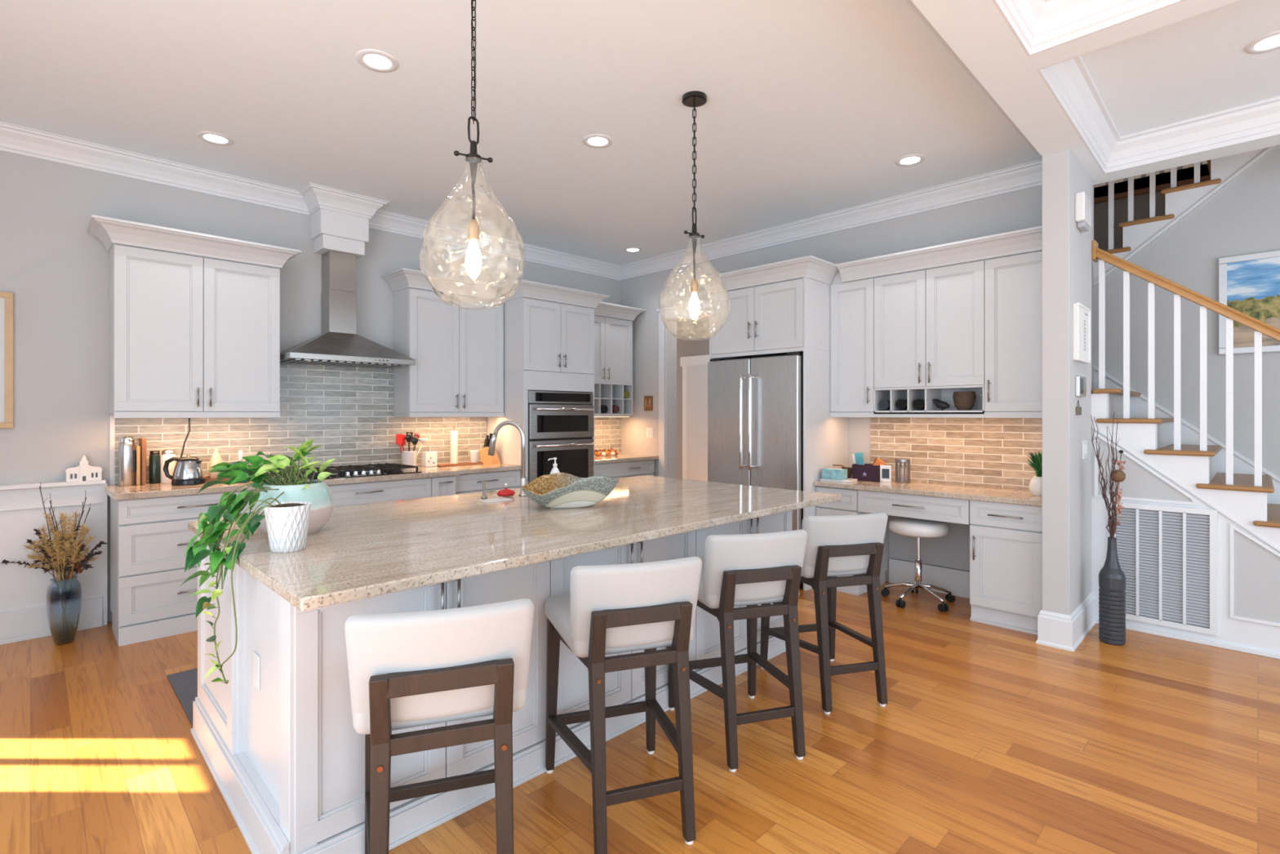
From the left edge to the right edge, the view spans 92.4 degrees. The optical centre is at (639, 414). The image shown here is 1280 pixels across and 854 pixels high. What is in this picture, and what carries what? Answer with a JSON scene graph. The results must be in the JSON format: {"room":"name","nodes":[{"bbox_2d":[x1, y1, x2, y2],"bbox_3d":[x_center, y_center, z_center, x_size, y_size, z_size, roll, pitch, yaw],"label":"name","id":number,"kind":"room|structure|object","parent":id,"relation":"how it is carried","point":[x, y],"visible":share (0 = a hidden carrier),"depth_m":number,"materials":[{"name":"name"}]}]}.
{"room":"kitchen","nodes":[
{"label":"kitchen","id":0,"kind":"room"},
{"bbox_2d":[0,151,621,622],"bbox_3d":[-2.612,-0.180,5.114,6.900,3.130,0.162,0,0,-45],"label":"wall","id":1,"kind":"structure","parent":0,"point":[56,272],"depth_m":4.32,"materials":[{"name":"grey paint"}]},
{"bbox_2d":[0,291,13,427],"bbox_3d":[-4.041,-0.330,3.576,0.545,0.830,0.030,0,0,-45],"label":"framed picture","id":2,"kind":"object","parent":1,"relation":"attached to","point":[6,298],"visible":1,"depth_m":3.74,"materials":[{"name":"brown wood"}]},
{"bbox_2d":[0,479,107,644],"bbox_3d":[-4.174,0.907,3.395,1.860,0.955,0.100,0,0,-45],"label":"wainscoting","id":3,"kind":"structure","parent":1,"relation":"attached to","point":[23,590],"depth_m":3.81,"materials":[{"name":"white paint"}]},
{"bbox_2d":[64,454,102,481],"bbox_3d":[-3.590,0.345,3.963,0.182,0.170,0.051,0,0,-45],"label":"figurine","id":4,"kind":"object","parent":3,"relation":"on","point":[83,472],"visible":1,"depth_m":3.95,"materials":[{"name":"white ceramic"}]},
{"bbox_2d":[87,214,301,417],"bbox_3d":[-3.055,-0.590,4.265,1.152,1.230,0.438,0,0,-45],"label":"upper cabinet","id":5,"kind":"object","parent":1,"relation":"attached to","point":[194,317],"visible":1,"depth_m":4.14,"materials":[{"name":"white paint"}]},
{"bbox_2d":[311,208,368,259],"bbox_3d":[-2.447,-1.525,5.004,0.366,0.440,0.250,0,0,-45],"label":"trim","id":6,"kind":"structure","parent":1,"relation":"attached to","point":[331,230],"depth_m":4.91,"materials":[{"name":"white paint"}]},
{"bbox_2d":[280,249,415,368],"bbox_3d":[-2.356,-0.856,4.912,0.932,0.918,0.503,0,0,-45],"label":"range hood","id":7,"kind":"object","parent":1,"relation":"attached to","point":[338,344],"visible":0.93,"depth_m":4.91,"materials":[{"name":"silver metal"}]},
{"bbox_2d":[381,267,504,417],"bbox_3d":[-1.741,-0.590,5.570,1.038,1.230,0.438,0,0,-45],"label":"upper cabinet","id":8,"kind":"object","parent":1,"relation":"attached to","point":[457,352],"visible":0.95,"depth_m":5.45,"materials":[{"name":"white paint"}]},
{"bbox_2d":[0,0,1042,280],"bbox_3d":[-0.976,-1.675,3.488,6.530,0.140,4.475,0,0,-45],"label":"trim","id":9,"kind":"structure","parent":1,"relation":"attached to","point":[14,139],"depth_m":4.79,"materials":[{"name":"white paint"}]},
{"bbox_2d":[592,302,646,415],"bbox_3d":[-0.422,-0.594,6.880,0.960,1.222,0.438,0,0,-45],"label":"upper cabinet","id":10,"kind":"object","parent":1,"relation":"attached to","point":[613,323],"visible":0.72,"depth_m":6.88,"materials":[{"name":"white paint"}]},
{"bbox_2d":[0,0,1279,265],"bbox_3d":[0.565,-1.805,1.935,6.930,0.120,9.150,0,0,-45],"label":"ceiling","id":11,"kind":"structure","parent":0,"point":[810,109],"depth_m":3.37,"materials":[{"name":"paint"}]},
{"bbox_2d":[196,131,234,145],"bbox_3d":[-2.684,-1.742,3.883,0.196,0.006,0.196,0,0,-45],"label":"recessed light","id":12,"kind":"object","parent":11,"relation":"in","point":[215,138],"visible":1,"depth_m":3.88,"materials":[{"name":"white paint"}]},
{"bbox_2d":[355,48,399,72],"bbox_3d":[-1.296,-1.742,3.031,0.196,0.006,0.196,0,0,-45],"label":"recessed light","id":13,"kind":"object","parent":11,"relation":"in","point":[373,60],"visible":1,"depth_m":3.03,"materials":[{"name":"white paint"}]},
{"bbox_2d":[418,0,525,309],"bbox_3d":[-0.642,-1.080,2.364,0.398,1.330,0.396,0,0,-29],"label":"pendant light","id":14,"kind":"object","parent":11,"relation":"hanging from","point":[473,258],"visible":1,"depth_m":2.35,"materials":[{"name":"clear glass"}]},
{"bbox_2d":[467,218,479,240],"bbox_3d":[-0.640,-0.710,2.361,0.044,0.080,0.044,0,0,-29],"label":"socket","id":15,"kind":"object","parent":14,"relation":"attached to","point":[473,226],"depth_m":2.34,"materials":[{"name":"beige metal"}]},
{"bbox_2d":[582,133,613,147],"bbox_3d":[-0.270,-1.742,3.919,0.196,0.006,0.196,0,0,-45],"label":"recessed light","id":16,"kind":"object","parent":11,"relation":"in","point":[593,140],"visible":1,"depth_m":3.91,"materials":[{"name":"white paint"}]},
{"bbox_2d":[658,90,731,340],"bbox_3d":[0.297,-1.080,3.384,0.398,1.330,0.396,0,0,-39],"label":"pendant light","id":17,"kind":"object","parent":11,"relation":"hanging from","point":[694,99],"visible":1,"depth_m":3.37,"materials":[{"name":"clear glass"}]},
{"bbox_2d":[894,154,925,166],"bbox_3d":[1.855,-1.742,4.215,0.196,0.006,0.196,0,0,-45],"label":"recessed light","id":18,"kind":"object","parent":11,"relation":"in","point":[911,159],"visible":1,"depth_m":4.21,"materials":[{"name":"white paint"}]},
{"bbox_2d":[911,0,1102,177],"bbox_3d":[0.582,-1.655,1.730,6.665,0.180,0.215,0,0,-45],"label":"ceiling beam","id":19,"kind":"structure","parent":11,"relation":"attached to","point":[975,30],"depth_m":2.80,"materials":[{"name":"paint"}]},
{"bbox_2d":[991,0,1185,57],"bbox_3d":[1.515,-1.655,-0.391,4.600,0.180,4.110,0,0,-45],"label":"trim","id":20,"kind":"structure","parent":11,"relation":"attached to","point":[1038,26],"depth_m":2.52,"materials":[{"name":"white paint"}]},
{"bbox_2d":[1028,0,1239,69],"bbox_3d":[3.269,-1.655,1.210,0.145,0.180,4.310,0,0,-45],"label":"ceiling beam","id":21,"kind":"structure","parent":11,"relation":"attached to","point":[1185,9],"depth_m":2.50,"materials":[{"name":"paint"}]},
{"bbox_2d":[1244,30,1279,53],"bbox_3d":[2.963,-1.742,2.870,0.196,0.006,0.196,0,0,-45],"label":"recessed light","id":22,"kind":"object","parent":11,"relation":"in","point":[1270,42],"visible":1,"depth_m":2.89,"materials":[{"name":"white paint"}]},
{"bbox_2d":[0,581,1279,853],"bbox_3d":[1.071,1.435,2.895,9.000,0.100,9.800,0,0,-45],"label":"floor","id":23,"kind":"structure","parent":0,"point":[986,739],"depth_m":2.42,"materials":[{"name":"brown wood"}]},
{"bbox_2d":[45,575,81,644],"bbox_3d":[-3.491,1.187,3.721,0.158,0.388,0.158,0,0,-45],"label":"floor vase","id":24,"kind":"object","parent":23,"relation":"on","point":[63,633],"visible":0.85,"depth_m":3.68,"materials":[{"name":"grey glass"}]},
{"bbox_2d":[0,484,107,625],"bbox_3d":[-3.558,0.879,3.712,0.627,0.932,0.196,0,0,-1],"label":"dried flowers","id":25,"kind":"object","parent":24,"relation":"in","point":[57,557],"visible":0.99,"depth_m":3.70,"materials":[{"name":"plant"}]},
{"bbox_2d":[167,667,197,724],"bbox_3d":[-1.642,1.379,3.584,1.700,0.012,0.700,0,0,-45],"label":"floor mat","id":26,"kind":"object","parent":23,"relation":"on","point":[184,683],"visible":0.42,"depth_m":3.09,"materials":[{"name":"grey fabric"}]},
{"bbox_2d":[110,489,255,646],"bbox_3d":[-3.037,0.947,4.096,0.716,0.876,0.568,0,0,-45],"label":"base cabinet","id":27,"kind":"object","parent":23,"relation":"on","point":[150,537],"visible":0.65,"depth_m":3.80,"materials":[{"name":"white paint"}]},
{"bbox_2d":[327,477,431,506],"bbox_3d":[-2.250,0.947,4.831,1.013,0.876,0.632,0,0,-45],"label":"base cabinet","id":28,"kind":"object","parent":23,"relation":"on","point":[348,494],"visible":0.15,"depth_m":4.70,"materials":[{"name":"white paint"}]},
{"bbox_2d":[104,462,520,500],"bbox_3d":[-2.290,0.490,4.831,2.868,0.038,0.690,0,0,-45],"label":"countertop","id":29,"kind":"structure","parent":28,"relation":"on","point":[116,492],"depth_m":4.21,"materials":[{"name":"stone"}]},
{"bbox_2d":[118,436,136,485],"bbox_3d":[-3.392,0.309,4.058,0.087,0.324,0.086,0,0,-45],"label":"thermos","id":30,"kind":"object","parent":29,"relation":"on","point":[126,446],"visible":1,"depth_m":4.03,"materials":[{"name":"silver metal"}]},
{"bbox_2d":[135,444,140,484],"bbox_3d":[-3.367,0.341,4.112,0.020,0.260,0.140,0,0,-45],"label":"cutting board","id":31,"kind":"object","parent":29,"relation":"on","point":[137,447],"visible":0.78,"depth_m":4.06,"materials":[{"name":"brown wood"}]},
{"bbox_2d":[138,437,146,484],"bbox_3d":[-3.348,0.316,4.131,0.024,0.310,0.160,0,0,-45],"label":"cutting board","id":32,"kind":"object","parent":29,"relation":"on","point":[142,442],"visible":0.88,"depth_m":4.07,"materials":[{"name":"brown wood"}]},
{"bbox_2d":[149,450,159,484],"bbox_3d":[-3.302,0.359,4.176,0.060,0.224,0.060,0,0,-45],"label":"canister","id":33,"kind":"object","parent":29,"relation":"on","point":[154,455],"visible":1,"depth_m":4.15,"materials":[{"name":"green glass"}]},
{"bbox_2d":[160,449,175,483],"bbox_3d":[-3.244,0.357,4.220,0.084,0.228,0.084,0,0,-45],"label":"canister","id":34,"kind":"object","parent":29,"relation":"on","point":[166,455],"visible":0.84,"depth_m":4.19,"materials":[{"name":"white ceramic"}]},
{"bbox_2d":[163,454,204,485],"bbox_3d":[-3.060,0.372,4.144,0.219,0.197,0.184,0,0,25],"label":"electric kettle","id":35,"kind":"object","parent":29,"relation":"on","point":[188,470],"visible":1,"depth_m":4.09,"materials":[{"name":"silver metal"}]},
{"bbox_2d":[204,473,263,482],"bbox_3d":[-2.919,0.457,4.430,0.400,0.027,0.180,0,0,-45],"label":"serving tray","id":36,"kind":"object","parent":29,"relation":"on","point":[207,478],"visible":0.09,"depth_m":4.27,"materials":[{"name":"brown wood"}]},
{"bbox_2d":[208,448,222,478],"bbox_3d":[-3.008,0.349,4.356,0.084,0.212,0.084,0,0,-45],"label":"bottle vase","id":37,"kind":"object","parent":36,"relation":"on","point":[215,459],"visible":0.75,"depth_m":4.33,"materials":[{"name":"beige ceramic"}]},
{"bbox_2d":[282,462,422,479],"bbox_3d":[-2.274,0.444,4.830,0.920,0.054,0.520,0,0,-45],"label":"cooktop","id":38,"kind":"object","parent":29,"relation":"in","point":[348,471],"visible":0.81,"depth_m":4.80,"materials":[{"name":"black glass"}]},
{"bbox_2d":[400,450,417,468],"bbox_3d":[-2.032,0.397,5.395,0.132,0.148,0.132,0,0,-45],"label":"utensil crock","id":39,"kind":"object","parent":29,"relation":"on","point":[409,458],"visible":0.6,"depth_m":5.34,"materials":[{"name":"white ceramic"}]},
{"bbox_2d":[421,451,437,466],"bbox_3d":[-1.893,0.403,5.518,0.072,0.135,0.118,0,0,37],"label":"box","id":40,"kind":"object","parent":29,"relation":"on","point":[428,459],"visible":1,"depth_m":5.48,"materials":[{"name":"white ceramic"}]},
{"bbox_2d":[436,461,483,466],"bbox_3d":[-1.670,0.464,5.740,0.500,0.014,0.170,0,0,-45],"label":"serving board","id":41,"kind":"object","parent":29,"relation":"on","point":[479,462],"visible":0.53,"depth_m":5.66,"materials":[{"name":"brown wood"}]},
{"bbox_2d":[449,426,457,463],"bbox_3d":[-1.727,0.284,5.698,0.068,0.347,0.068,0,0,-45],"label":"pillar candle","id":42,"kind":"object","parent":41,"relation":"on","point":[453,434],"visible":1,"depth_m":5.67,"materials":[{"name":"beige wax"}]},
{"bbox_2d":[479,446,500,464],"bbox_3d":[-1.424,0.389,5.833,0.173,0.164,0.110,0,0,33],"label":"knife block","id":43,"kind":"object","parent":29,"relation":"on","point":[485,458],"visible":0.84,"depth_m":5.80,"materials":[{"name":"brown wood"}]},
{"bbox_2d":[344,598,533,853],"bbox_3d":[-0.553,0.933,1.717,0.462,0.904,0.568,0,0,-19],"label":"bar stool","id":44,"kind":"object","parent":23,"relation":"on","point":[415,668],"visible":1,"depth_m":1.50,"materials":[{"name":"brown wood"}]},
{"bbox_2d":[431,475,455,497],"bbox_3d":[-1.814,0.947,5.265,0.213,0.876,0.632,0,0,-45],"label":"base cabinet","id":45,"kind":"object","parent":23,"relation":"on","point":[445,485],"visible":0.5,"depth_m":5.07,"materials":[{"name":"white paint"}]},
{"bbox_2d":[455,469,520,494],"bbox_3d":[-1.518,0.947,5.604,0.681,0.876,0.568,0,0,-45],"label":"base cabinet","id":46,"kind":"object","parent":23,"relation":"on","point":[465,483],"visible":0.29,"depth_m":5.43,"materials":[{"name":"white paint"}]},
{"bbox_2d":[191,510,791,853],"bbox_3d":[-0.506,0.946,3.159,2.746,0.878,1.342,0,0,-45],"label":"kitchen island","id":47,"kind":"object","parent":23,"relation":"on","point":[279,741],"visible":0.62,"depth_m":2.12,"materials":[{"name":"paint"}]},
{"bbox_2d":[253,651,260,690],"bbox_3d":[-1.323,0.885,2.118,0.005,0.115,0.070,0,0,-45],"label":"outlet","id":48,"kind":"object","parent":47,"relation":"attached to","point":[256,655],"depth_m":2.11,"materials":[{"name":"white paint"}]},
{"bbox_2d":[187,475,840,611],"bbox_3d":[-0.404,0.488,3.146,2.880,0.034,1.595,0,0,-45],"label":"island countertop","id":49,"kind":"structure","parent":47,"relation":"on","point":[362,551],"depth_m":2.47,"materials":[{"name":"stone"}]},
{"bbox_2d":[188,497,311,684],"bbox_3d":[-1.408,0.581,2.118,0.482,0.596,0.310,0,0,21],"label":"potted plant","id":50,"kind":"object","parent":49,"relation":"on","point":[286,522],"visible":0.94,"depth_m":2.08,"materials":[{"name":"white ceramic"}]},
{"bbox_2d":[180,437,336,589],"bbox_3d":[-1.422,0.339,2.328,0.491,0.493,0.671,0,0,-28],"label":"planter","id":51,"kind":"object","parent":49,"relation":"on","point":[293,487],"visible":0.93,"depth_m":2.35,"materials":[{"name":"ceramic"}]},
{"bbox_2d":[262,501,311,552],"bbox_3d":[-1.223,0.392,2.133,0.148,0.158,0.148,0,0,-45],"label":"pot","id":52,"kind":"object","parent":49,"relation":"on","point":[286,522],"depth_m":2.08,"materials":[{"name":"white ceramic"}]},
{"bbox_2d":[487,420,528,496],"bbox_3d":[-0.767,0.254,3.591,0.261,0.434,0.082,0,0,19],"label":"faucet","id":53,"kind":"object","parent":49,"relation":"on","point":[523,480],"visible":0.93,"depth_m":3.54,"materials":[{"name":"silver metal"}]},
{"bbox_2d":[520,472,618,508],"bbox_3d":[-0.350,0.386,3.091,0.479,0.169,0.240,0,0,-23],"label":"decorative bowl","id":54,"kind":"object","parent":49,"relation":"on","point":[557,490],"visible":1,"depth_m":3.05,"materials":[{"name":"ceramic"}]},
{"bbox_2d":[486,279,609,486],"bbox_3d":[-0.954,0.090,6.126,1.070,2.590,0.758,0,0,-45],"label":"tall cabinet","id":55,"kind":"object","parent":23,"relation":"on","point":[548,330],"visible":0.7,"depth_m":5.84,"materials":[{"name":"white paint"}]},
{"bbox_2d":[528,390,593,483],"bbox_3d":[-0.935,0.417,6.122,0.776,1.275,0.665,0,0,-45],"label":"double oven","id":56,"kind":"object","parent":55,"relation":"in","point":[561,424],"visible":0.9,"depth_m":5.90,"materials":[{"name":"silver metal"}]},
{"bbox_2d":[544,556,702,853],"bbox_3d":[-0.066,0.933,2.192,0.462,0.904,0.568,0,0,-19],"label":"bar stool","id":57,"kind":"object","parent":23,"relation":"on","point":[647,606],"visible":1,"depth_m":1.99,"materials":[{"name":"beige fabric"}]},
{"bbox_2d":[594,459,654,478],"bbox_3d":[-0.339,0.947,6.776,0.930,0.876,0.568,0,0,-45],"label":"base cabinet","id":58,"kind":"object","parent":23,"relation":"on","point":[639,468],"visible":0.22,"depth_m":6.62,"materials":[{"name":"white paint"}]},
{"bbox_2d":[594,453,658,463],"bbox_3d":[-0.348,0.490,6.805,0.960,0.038,0.625,0,0,-45],"label":"countertop","id":59,"kind":"structure","parent":58,"relation":"on","point":[620,457],"depth_m":6.66,"materials":[{"name":"stone"}]},
{"bbox_2d":[668,529,807,772],"bbox_3d":[0.426,0.933,2.687,0.462,0.904,0.568,0,0,-17],"label":"bar stool","id":60,"kind":"object","parent":23,"relation":"on","point":[749,571],"visible":0.94,"depth_m":2.47,"materials":[{"name":"beige fabric"}]},
{"bbox_2d":[707,351,803,586],"bbox_3d":[1.150,0.439,5.348,0.822,1.852,0.905,0,0,-45],"label":"refrigerator","id":61,"kind":"object","parent":23,"relation":"on","point":[755,405],"visible":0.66,"depth_m":5.04,"materials":[{"name":"silver metal"}]},
{"bbox_2d":[697,255,848,591],"bbox_3d":[1.174,0.090,5.366,0.828,2.590,1.180,0,0,-45],"label":"tall cabinet","id":62,"kind":"object","parent":23,"relation":"on","point":[781,308],"visible":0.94,"depth_m":5.03,"materials":[{"name":"white paint"}]},
{"bbox_2d":[760,512,888,714],"bbox_3d":[0.944,0.933,3.141,0.462,0.904,0.568,0,0,-15],"label":"bar stool","id":63,"kind":"object","parent":23,"relation":"on","point":[837,545],"visible":0.9,"depth_m":2.92,"materials":[{"name":"beige fabric"}]},
{"bbox_2d":[816,485,888,595],"bbox_3d":[1.716,0.978,4.979,0.598,0.815,0.346,0,0,-45],"label":"base cabinet","id":64,"kind":"object","parent":23,"relation":"on","point":[848,504],"visible":0.23,"depth_m":4.79,"materials":[{"name":"white paint"}]},
{"bbox_2d":[880,516,955,611],"bbox_3d":[2.046,1.082,4.550,0.488,0.606,0.511,0,0,35],"label":"stool","id":65,"kind":"object","parent":23,"relation":"on","point":[918,528],"visible":0.98,"depth_m":4.45,"materials":[{"name":"white leather"}]},
{"bbox_2d":[969,499,1042,635],"bbox_3d":[2.547,0.978,4.142,0.598,0.815,0.437,0,0,-45],"label":"base cabinet","id":66,"kind":"object","parent":23,"relation":"on","point":[1006,540],"visible":0.84,"depth_m":3.97,"materials":[{"name":"white paint"}]},
{"bbox_2d":[813,476,1042,506],"bbox_3d":[2.146,0.552,4.543,0.587,0.035,1.573,0,0,-45],"label":"countertop","id":67,"kind":"structure","parent":66,"relation":"on","point":[1000,495],"depth_m":4.32,"materials":[{"name":"stone"}]},
{"bbox_2d":[820,478,857,482],"bbox_3d":[1.594,0.526,4.923,0.240,0.017,0.170,0,0,39],"label":"magazine","id":68,"kind":"object","parent":67,"relation":"on","point":[848,480],"visible":0.7,"depth_m":4.85,"materials":[{"name":"white paper"}]},
{"bbox_2d":[822,467,847,479],"bbox_3d":[1.555,0.475,4.905,0.170,0.083,0.110,0,0,39],"label":"tissue box","id":69,"kind":"object","parent":68,"relation":"on","point":[827,473],"visible":1,"depth_m":4.86,"materials":[{"name":"teal cardboard"}]},
{"bbox_2d":[852,463,879,481],"bbox_3d":[1.841,0.470,4.957,0.210,0.130,0.142,0,0,41],"label":"box","id":70,"kind":"object","parent":67,"relation":"on","point":[866,472],"visible":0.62,"depth_m":4.90,"materials":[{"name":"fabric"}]},
{"bbox_2d":[880,465,891,482],"bbox_3d":[1.949,0.469,4.865,0.085,0.131,0.050,0,0,27],"label":"picture frame","id":71,"kind":"object","parent":67,"relation":"on","point":[885,470],"visible":1,"depth_m":4.84,"materials":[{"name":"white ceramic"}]},
{"bbox_2d":[894,458,910,483],"bbox_3d":[2.046,0.441,4.780,0.110,0.188,0.110,0,0,-45],"label":"glass canister","id":72,"kind":"object","parent":67,"relation":"on","point":[902,473],"visible":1,"depth_m":4.75,"materials":[{"name":"clear glass"}]},
{"bbox_2d":[857,489,969,524],"bbox_3d":[2.094,0.655,4.557,0.538,0.171,0.782,0,0,-45],"label":"drawer","id":73,"kind":"object","parent":67,"relation":"attached to","point":[907,505],"visible":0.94,"depth_m":4.36,"materials":[{"name":"white paint"}]},
{"bbox_2d":[1026,450,1042,495],"bbox_3d":[2.630,0.373,4.052,0.118,0.324,0.136,0,0,-9],"label":"potted plant","id":74,"kind":"object","parent":67,"relation":"on","point":[1035,486],"visible":0.8,"depth_m":4.03,"materials":[{"name":"green plant"}]},
{"bbox_2d":[1098,537,1125,645],"bbox_3d":[2.870,1.067,3.731,0.133,0.635,0.133,0,0,-45],"label":"floor vase","id":75,"kind":"object","parent":23,"relation":"on","point":[1112,579],"visible":1,"depth_m":3.69,"materials":[{"name":"grey ceramic"}]},
{"bbox_2d":[1090,411,1125,537],"bbox_3d":[2.839,0.460,3.725,0.238,0.950,0.111,0,0,7],"label":"dried branches","id":76,"kind":"object","parent":75,"relation":"in","point":[1117,476],"visible":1,"depth_m":3.72,"materials":[{"name":"brown plant"}]},
{"bbox_2d":[676,191,1164,479],"bbox_3d":[3.448,-1.415,5.327,2.000,5.600,9.700,0,0,-45],"label":"wall","id":77,"kind":"structure","parent":0,"point":[697,329],"depth_m":8.23,"materials":[{"name":"paint"}]},
{"bbox_2d":[680,354,711,479],"bbox_3d":[0.941,0.295,8.192,0.020,2.180,1.060,0,0,-45],"label":"trim","id":78,"kind":"structure","parent":77,"relation":"attached to","point":[700,359],"depth_m":8.49,"materials":[{"name":"white paint"}]},
{"bbox_2d":[686,364,707,481],"bbox_3d":[0.931,0.355,8.183,0.037,2.040,0.800,0,0,-45],"label":"door","id":79,"kind":"structure","parent":77,"relation":"in","point":[696,375],"depth_m":8.32,"materials":[{"name":"paint"}]},
{"bbox_2d":[620,185,1279,653],"bbox_3d":[2.075,-0.180,5.161,0.182,3.130,6.400,0,0,-45],"label":"wall","id":80,"kind":"structure","parent":0,"point":[1022,209],"depth_m":4.80,"materials":[{"name":"grey paint"}]},
{"bbox_2d":[656,300,709,478],"bbox_3d":[0.747,0.102,6.485,0.200,2.565,1.390,0,0,-45],"label":"trim","id":81,"kind":"structure","parent":80,"relation":"attached to","point":[667,341],"depth_m":6.87,"materials":[{"name":"white paint"}]},
{"bbox_2d":[830,257,875,417],"bbox_3d":[1.782,-0.590,5.030,0.438,1.230,0.370,0,0,-45],"label":"upper cabinet","id":82,"kind":"object","parent":80,"relation":"attached to","point":[852,287],"visible":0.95,"depth_m":4.95,"materials":[{"name":"white paint"}]},
{"bbox_2d":[867,237,985,417],"bbox_3d":[2.191,-0.590,4.619,0.438,1.230,0.788,0,0,-45],"label":"upper cabinet","id":83,"kind":"object","parent":80,"relation":"attached to","point":[929,302],"visible":0.98,"depth_m":4.54,"materials":[{"name":"white paint"}]},
{"bbox_2d":[952,391,976,410],"bbox_3d":[2.349,-0.096,4.447,0.150,0.135,0.150,0,0,-45],"label":"bowl","id":84,"kind":"object","parent":83,"relation":"in","point":[962,400],"visible":1,"depth_m":4.39,"materials":[{"name":"brown ceramic"}]},
{"bbox_2d":[888,557,969,598],"bbox_3d":[2.331,1.285,4.774,0.024,0.200,0.790,0,0,-45],"label":"baseboard","id":85,"kind":"structure","parent":80,"relation":"attached to","point":[957,581],"depth_m":4.79,"materials":[{"name":"white paint"}]},
{"bbox_2d":[978,225,1042,417],"bbox_3d":[2.615,-0.590,4.192,0.438,1.230,0.416,0,0,-45],"label":"upper cabinet","id":86,"kind":"object","parent":80,"relation":"attached to","point":[1013,262],"visible":0.61,"depth_m":4.14,"materials":[{"name":"white paint"}]},
{"bbox_2d":[1036,0,1279,173],"bbox_3d":[3.861,-1.655,1.938,1.720,0.180,4.110,0,0,-45],"label":"trim","id":87,"kind":"structure","parent":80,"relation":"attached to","point":[1068,81],"depth_m":3.55,"materials":[{"name":"white paint"}]},
{"bbox_2d":[1108,501,1217,635],"bbox_3d":[3.258,0.945,3.842,0.022,0.750,0.520,0,0,-45],"label":"air vent","id":88,"kind":"object","parent":80,"relation":"in","point":[1167,555],"visible":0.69,"depth_m":3.81,"materials":[{"name":"white metal"}]},
{"bbox_2d":[1089,134,1279,185],"bbox_3d":[4.575,-1.655,2.570,0.185,0.180,4.400,0,0,-45],"label":"trim","id":89,"kind":"structure","parent":80,"relation":"attached to","point":[1274,140],"depth_m":3.77,"materials":[{"name":"paint"}]},
{"bbox_2d":[1091,240,1279,547],"bbox_3d":[3.830,-0.021,3.977,1.060,2.279,1.355,0,0,-45],"label":"staircase","id":90,"kind":"structure","parent":80,"relation":"on","point":[1242,496],"depth_m":3.81,"materials":[{"name":"white paint"}]},
{"bbox_2d":[1092,424,1279,658],"bbox_3d":[3.621,0.727,3.478,0.020,1.317,1.733,0,0,-45],"label":"trim","id":91,"kind":"structure","parent":80,"relation":"attached to","point":[1232,527],"depth_m":3.72,"materials":[{"name":"white paint"}]},
{"bbox_2d":[1097,436,1279,622],"bbox_3d":[3.451,0.666,3.660,0.004,1.037,1.170,0,0,-45],"label":"panel","id":92,"kind":"object","parent":80,"relation":"attached to","point":[1256,568],"visible":1,"depth_m":3.59,"materials":[{"name":"grey paint"}]},
{"bbox_2d":[1042,148,1091,615],"bbox_3d":[2.724,-0.090,3.906,0.690,2.950,0.138,0,0,-45],"label":"wall column","id":93,"kind":"structure","parent":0,"point":[1066,250],"depth_m":3.67,"materials":[{"name":"paint"}]},
{"bbox_2d":[1035,591,1096,651],"bbox_3d":[2.715,1.285,3.897,0.716,0.200,0.190,0,0,-45],"label":"baseboard","id":94,"kind":"structure","parent":93,"relation":"attached to","point":[1061,631],"depth_m":3.67,"materials":[{"name":"white paint"}]},
{"bbox_2d":[1075,375,1086,396],"bbox_3d":[2.721,-0.170,3.788,0.200,0.125,0.026,0,0,-45],"label":"security keypad","id":95,"kind":"object","parent":93,"relation":"attached to","point":[1080,381],"visible":1,"depth_m":3.73,"materials":[{"name":"white plastic"}]},
{"bbox_2d":[1072,302,1090,363],"bbox_3d":[2.737,-0.495,3.800,0.364,0.344,0.030,0,0,-45],"label":"control panel","id":96,"kind":"object","parent":93,"relation":"attached to","point":[1081,313],"visible":1,"depth_m":3.74,"materials":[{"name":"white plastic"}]},
{"bbox_2d":[1075,191,1091,231],"bbox_3d":[2.730,-1.240,3.779,0.220,0.200,0.050,0,0,-45],"label":"door chime","id":97,"kind":"object","parent":93,"relation":"attached to","point":[1082,202],"visible":1,"depth_m":3.71,"materials":[{"name":"white plastic"}]},
{"bbox_2d":[1094,160,1207,187],"bbox_3d":[5.107,-1.465,4.649,3.500,5.700,6.600,0,0,-45],"label":"wall","id":98,"kind":"structure","parent":0,"point":[1203,162],"depth_m":6.61,"materials":[{"name":"white paint"}]},
{"bbox_2d":[1093,164,1210,204],"bbox_3d":[5.746,-2.045,5.354,1.600,0.140,6.500,0,0,-45],"label":"wall","id":99,"kind":"structure","parent":0,"point":[1185,176],"depth_m":5.46,"materials":[{"name":"black paint"}]},
{"bbox_2d":[1093,144,1279,477],"bbox_3d":[4.857,-0.265,3.766,0.100,3.300,5.500,0,0,-45],"label":"wall","id":100,"kind":"structure","parent":0,"point":[1242,217],"depth_m":4.45,"materials":[{"name":"grey paint"}]},
{"bbox_2d":[1093,145,1277,286],"bbox_3d":[4.133,-1.648,5.091,1.020,2.158,1.640,0,0,-45],"label":"staircase","id":101,"kind":"structure","parent":100,"relation":"attached to","point":[1180,201],"depth_m":4.59,"materials":[{"name":"white paint"}]},
{"bbox_2d":[1093,364,1279,504],"bbox_3d":[4.036,0.193,4.502,0.028,2.088,2.300,0,0,-45],"label":"trim","id":102,"kind":"structure","parent":100,"relation":"attached to","point":[1190,434],"depth_m":4.50,"materials":[{"name":"white paint"}]},
{"bbox_2d":[1217,249,1279,355],"bbox_3d":[4.510,-0.770,4.020,0.035,0.690,1.050,0,0,-45],"label":"beach painting","id":103,"kind":"object","parent":100,"relation":"attached to","point":[1249,284],"visible":0.83,"depth_m":4.28,"materials":[{"name":"multicoloured paper"}]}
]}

